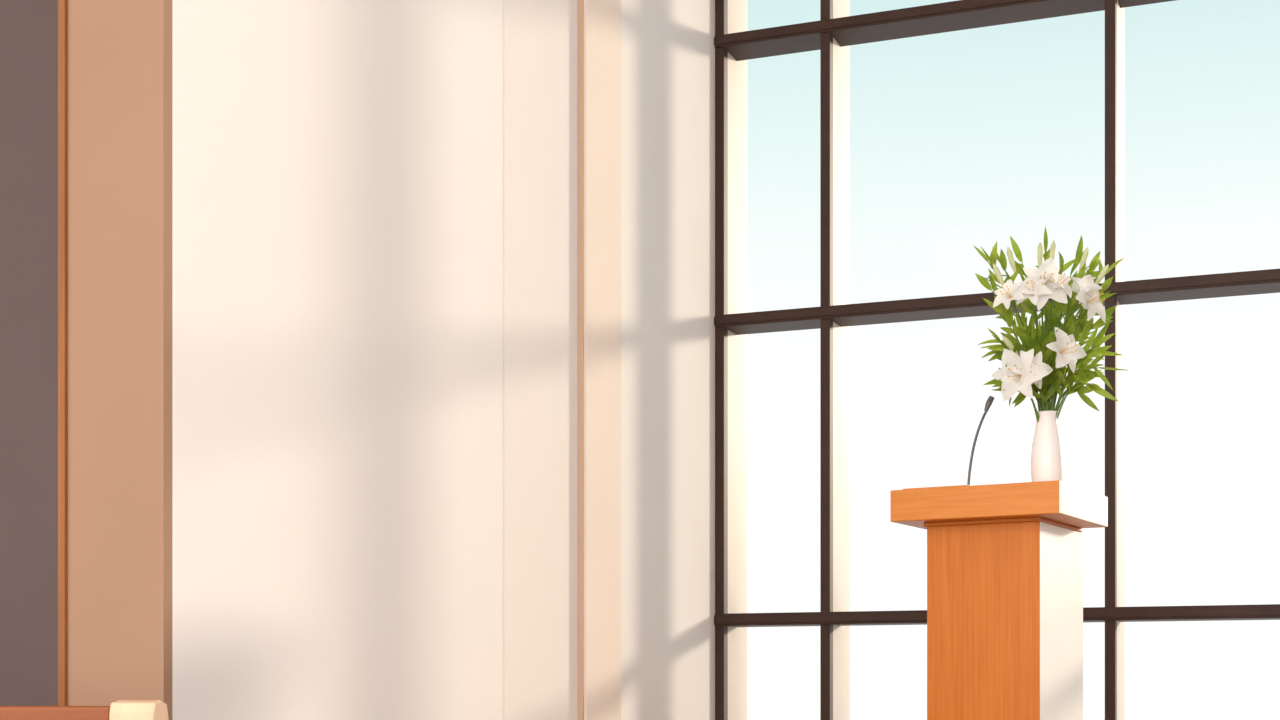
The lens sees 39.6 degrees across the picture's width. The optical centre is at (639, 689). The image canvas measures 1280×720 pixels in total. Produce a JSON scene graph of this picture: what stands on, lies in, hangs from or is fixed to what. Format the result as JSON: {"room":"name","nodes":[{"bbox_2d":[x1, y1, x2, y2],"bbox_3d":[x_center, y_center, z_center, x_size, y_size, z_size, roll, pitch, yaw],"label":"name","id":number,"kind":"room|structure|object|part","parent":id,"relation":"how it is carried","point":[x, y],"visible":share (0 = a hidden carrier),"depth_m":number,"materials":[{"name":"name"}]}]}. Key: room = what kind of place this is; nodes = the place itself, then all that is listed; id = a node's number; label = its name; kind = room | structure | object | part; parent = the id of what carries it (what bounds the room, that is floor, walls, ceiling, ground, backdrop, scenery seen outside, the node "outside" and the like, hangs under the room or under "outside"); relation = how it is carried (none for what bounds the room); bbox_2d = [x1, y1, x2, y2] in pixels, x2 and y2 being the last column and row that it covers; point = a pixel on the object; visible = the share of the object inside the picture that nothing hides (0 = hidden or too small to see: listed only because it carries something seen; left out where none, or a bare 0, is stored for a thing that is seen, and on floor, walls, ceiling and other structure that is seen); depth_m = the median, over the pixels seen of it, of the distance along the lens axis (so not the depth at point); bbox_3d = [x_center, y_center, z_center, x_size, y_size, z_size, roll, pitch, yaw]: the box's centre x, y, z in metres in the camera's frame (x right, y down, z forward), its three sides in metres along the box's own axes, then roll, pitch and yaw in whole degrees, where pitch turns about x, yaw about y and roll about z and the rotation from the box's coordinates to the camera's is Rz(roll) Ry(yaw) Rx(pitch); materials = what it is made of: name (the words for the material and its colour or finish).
{"room":"house of worship","nodes":[
{"label":"house of worship","id":0,"kind":"room"},
{"bbox_2d":[0,0,57,705],"bbox_3d":[-2.393,-1.450,6.002,3.750,4.700,0.150,0,0,22],"label":"wall","id":1,"kind":"structure","parent":0,"point":[28,28],"depth_m":5.76,"materials":[{"name":"grey paint"}]},
{"bbox_2d":[68,0,171,719],"bbox_3d":[-1.115,-1.450,3.811,0.250,4.700,0.030,0,0,22],"label":"wall","id":2,"kind":"structure","parent":0,"point":[120,51],"depth_m":3.79,"materials":[{"name":"beige paint"}]},
{"bbox_2d":[172,0,714,719],"bbox_3d":[-0.465,-1.450,5.436,0.250,4.700,3.470,0,0,22],"label":"wall","id":3,"kind":"structure","parent":0,"point":[338,165],"depth_m":4.61,"materials":[{"name":"white paint"}]},
{"bbox_2d":[58,0,67,705],"bbox_3d":[-1.236,-1.450,3.870,0.018,4.700,0.070,0,0,22],"label":"trim","id":4,"kind":"structure","parent":3,"relation":"attached to","point":[62,4],"depth_m":3.84,"materials":[{"name":"brown wood"}]},
{"bbox_2d":[504,0,620,719],"bbox_3d":[-0.232,-1.450,5.603,0.058,4.700,0.775,0,0,22],"label":"pilaster","id":5,"kind":"object","parent":3,"relation":"attached to","point":[562,58],"visible":1,"depth_m":5.59,"materials":[{"name":"beige paint"}]},
{"bbox_2d":[714,0,1279,719],"bbox_3d":[3.388,-1.560,5.847,6.601,4.080,0.184,0,0,22],"label":"window","id":6,"kind":"structure","parent":3,"relation":"in","point":[1273,275],"depth_m":6.83,"materials":[{"name":"brown metal"}]},
{"bbox_3d":[0.321,-1.560,7.016,0.038,4.080,0.050,0,0,22],"label":"mullion","id":7,"kind":"part","parent":6,"relation":"part of","materials":[{"name":"brown metal"}]},
{"bbox_3d":[0.720,-1.560,6.857,0.038,4.080,0.050,0,0,22],"label":"mullion","id":8,"kind":"part","parent":6,"relation":"part of","materials":[{"name":"brown metal"}]},
{"bbox_3d":[3.389,-2.550,5.850,6.600,0.048,0.178,0,0,22],"label":"rail","id":9,"kind":"part","parent":6,"relation":"part of","materials":[{"name":"brown metal"}]},
{"bbox_3d":[3.389,-1.450,5.850,6.600,0.048,0.178,0,0,22],"label":"rail","id":10,"kind":"part","parent":6,"relation":"part of","materials":[{"name":"brown metal"}]},
{"bbox_3d":[3.389,-0.276,5.850,6.600,0.048,0.178,0,0,22],"label":"rail","id":11,"kind":"part","parent":6,"relation":"part of","materials":[{"name":"brown metal"}]},
{"bbox_3d":[1.711,-1.560,6.461,0.038,4.080,0.050,0,0,22],"label":"mullion","id":12,"kind":"part","parent":6,"relation":"part of","materials":[{"name":"brown metal"}]},
{"bbox_3d":[-1.274,0.960,1.865,12.900,0.120,11.300,0,0,22],"label":"floor","id":13,"kind":"structure","parent":0,"visible":0},
{"bbox_2d":[0,700,168,719],"bbox_3d":[-1.933,0.459,3.340,2.170,0.882,0.480,0,0,0],"label":"pew","id":14,"kind":"object","parent":13,"relation":"on","point":[120,709],"visible":1,"depth_m":3.12,"materials":[{"name":"brown wood"}]},
{"bbox_3d":[-1.937,0.061,3.143,2.022,0.067,0.045,0,0,0],"label":"rail","id":15,"kind":"part","parent":14,"relation":"part of","materials":[{"name":"brown wood"}]},
{"bbox_3d":[-0.887,0.459,3.340,0.078,0.882,0.480,0,0,0],"label":"panel","id":16,"kind":"part","parent":14,"relation":"part of","materials":[{"name":"brown wood"}]},
{"bbox_3d":[2.919,0.750,4.593,6.500,0.300,2.480,0,0,22],"label":"platform","id":17,"kind":"object","parent":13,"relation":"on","visible":0},
{"bbox_2d":[890,480,1107,719],"bbox_3d":[1.094,0.003,5.360,0.509,1.194,0.538,0,0,30],"label":"lectern","id":18,"kind":"object","parent":17,"relation":"on","point":[1005,561],"visible":1,"depth_m":5.20,"materials":[{"name":"brown wood"}]},
{"bbox_2d":[967,396,993,485],"bbox_3d":[0.997,-0.730,5.264,0.100,0.278,0.044,0,0,36],"label":"gooseneck microphone","id":19,"kind":"object","parent":18,"relation":"on","point":[990,399],"visible":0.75,"depth_m":5.26,"materials":[{"name":"metal"}]},
{"bbox_3d":[1.101,-0.491,5.374,0.354,0.012,0.428,0,0,30],"label":"neck moulding","id":20,"kind":"part","parent":18,"relation":"part of","materials":[{"name":"brown wood"}]},
{"bbox_2d":[1030,411,1063,481],"bbox_3d":[1.209,-0.708,5.280,0.096,0.233,0.096,0,0,0],"label":"flower vase","id":21,"kind":"object","parent":18,"relation":"on","point":[1047,461],"visible":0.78,"depth_m":5.25,"materials":[{"name":"ceramic"}]},
{"bbox_2d":[974,226,1124,422],"bbox_3d":[1.217,-1.056,5.273,0.476,0.694,0.386,0,0,0],"label":"lily bouquet","id":22,"kind":"object","parent":21,"relation":"in","point":[1052,345],"visible":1,"depth_m":5.19,"materials":[{"name":"green plant"}]},
{"bbox_3d":[1.113,-0.985,5.260,0.179,0.551,0.053,0,0,0],"label":"stem","id":23,"kind":"part","parent":22,"relation":"part of","materials":[{"name":"green plant"}]},
{"bbox_3d":[1.129,-0.906,5.233,0.170,0.394,0.094,0,0,0],"label":"stem","id":24,"kind":"part","parent":22,"relation":"part of","materials":[{"name":"green plant"}]},
{"bbox_3d":[1.133,-0.963,5.224,0.033,0.346,0.192,0,0,45],"label":"flower stem","id":25,"kind":"part","parent":22,"relation":"part of","materials":[{"name":"green plant"}]},
{"bbox_3d":[1.138,-0.810,5.231,0.187,0.202,0.015,0,0,-34],"label":"stem","id":26,"kind":"part","parent":22,"relation":"part of","materials":[{"name":"green plant"}]},
{"bbox_3d":[1.175,-0.966,5.221,0.071,0.352,0.148,0,0,0],"label":"flower stem","id":27,"kind":"part","parent":22,"relation":"part of","materials":[{"name":"green plant"}]},
{"bbox_3d":[1.185,-0.977,5.230,0.016,0.374,0.134,0,0,20],"label":"flower stem","id":28,"kind":"part","parent":22,"relation":"part of","materials":[{"name":"green plant"}]},
{"bbox_3d":[1.212,-1.014,5.311,0.006,0.609,0.086,0,0,12],"label":"stem","id":29,"kind":"part","parent":22,"relation":"part of","materials":[{"name":"green plant"}]},
{"bbox_3d":[1.204,-0.974,5.220,0.015,0.367,0.152,0,0,0],"label":"flower stem","id":30,"kind":"part","parent":22,"relation":"part of","materials":[{"name":"green plant"}]},
{"bbox_3d":[1.284,-0.924,5.301,0.148,0.430,0.054,0,0,0],"label":"stem","id":31,"kind":"part","parent":22,"relation":"part of","materials":[{"name":"green plant"}]},
{"bbox_3d":[1.243,-0.987,5.252,0.079,0.554,0.056,0,0,0],"label":"stem","id":32,"kind":"part","parent":22,"relation":"part of","materials":[{"name":"green plant"}]},
{"bbox_3d":[1.240,-0.936,5.224,0.049,0.453,0.121,0,0,0],"label":"stem","id":33,"kind":"part","parent":22,"relation":"part of","materials":[{"name":"green plant"}]},
{"bbox_3d":[1.242,-0.967,5.206,0.070,0.355,0.184,0,0,0],"label":"flower stem","id":34,"kind":"part","parent":22,"relation":"part of","materials":[{"name":"green plant"}]},
{"bbox_3d":[1.246,-0.954,5.224,0.079,0.328,0.142,0,0,0],"label":"flower stem","id":35,"kind":"part","parent":22,"relation":"part of","materials":[{"name":"green plant"}]},
{"bbox_3d":[1.275,-0.830,5.261,0.157,0.242,0.007,0,0,23],"label":"stem","id":36,"kind":"part","parent":22,"relation":"part of","materials":[{"name":"green plant"}]},
{"bbox_3d":[1.267,-0.933,5.223,0.141,0.448,0.115,0,0,0],"label":"stem","id":37,"kind":"part","parent":22,"relation":"part of","materials":[{"name":"green plant"}]},
{"bbox_3d":[1.264,-0.804,5.236,0.103,0.189,0.086,0,0,0],"label":"stem","id":38,"kind":"part","parent":22,"relation":"part of","materials":[{"name":"green plant"}]},
{"bbox_3d":[1.288,-0.901,5.261,0.142,0.383,0.027,0,0,0],"label":"stem","id":39,"kind":"part","parent":22,"relation":"part of","materials":[{"name":"green plant"}]},
{"bbox_3d":[1.269,-0.856,5.218,0.113,0.294,0.107,0,0,0],"label":"stem","id":40,"kind":"part","parent":22,"relation":"part of","materials":[{"name":"green plant"}]},
{"bbox_3d":[3.415,0.690,5.914,7.100,0.420,0.300,0,0,22],"label":"window sill","id":41,"kind":"structure","parent":0,"visible":0},
{"bbox_2d":[728,0,746,719],"bbox_3d":[0.378,-1.560,7.155,0.032,4.080,0.250,0,0,22],"label":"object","id":42,"kind":"object","parent":41,"relation":"on","point":[737,9],"visible":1,"depth_m":7.14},
{"bbox_2d":[833,0,849,719],"bbox_3d":[0.777,-1.560,6.996,0.032,4.080,0.250,0,0,22],"label":"mullion fin","id":43,"kind":"object","parent":41,"relation":"on","point":[841,8],"visible":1,"depth_m":6.99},
{"bbox_2d":[1117,0,1124,719],"bbox_3d":[1.768,-1.560,6.599,0.032,4.080,0.250,0,0,22],"label":"mullion fin","id":44,"kind":"object","parent":41,"relation":"on","point":[1120,11],"visible":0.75,"depth_m":6.56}
]}

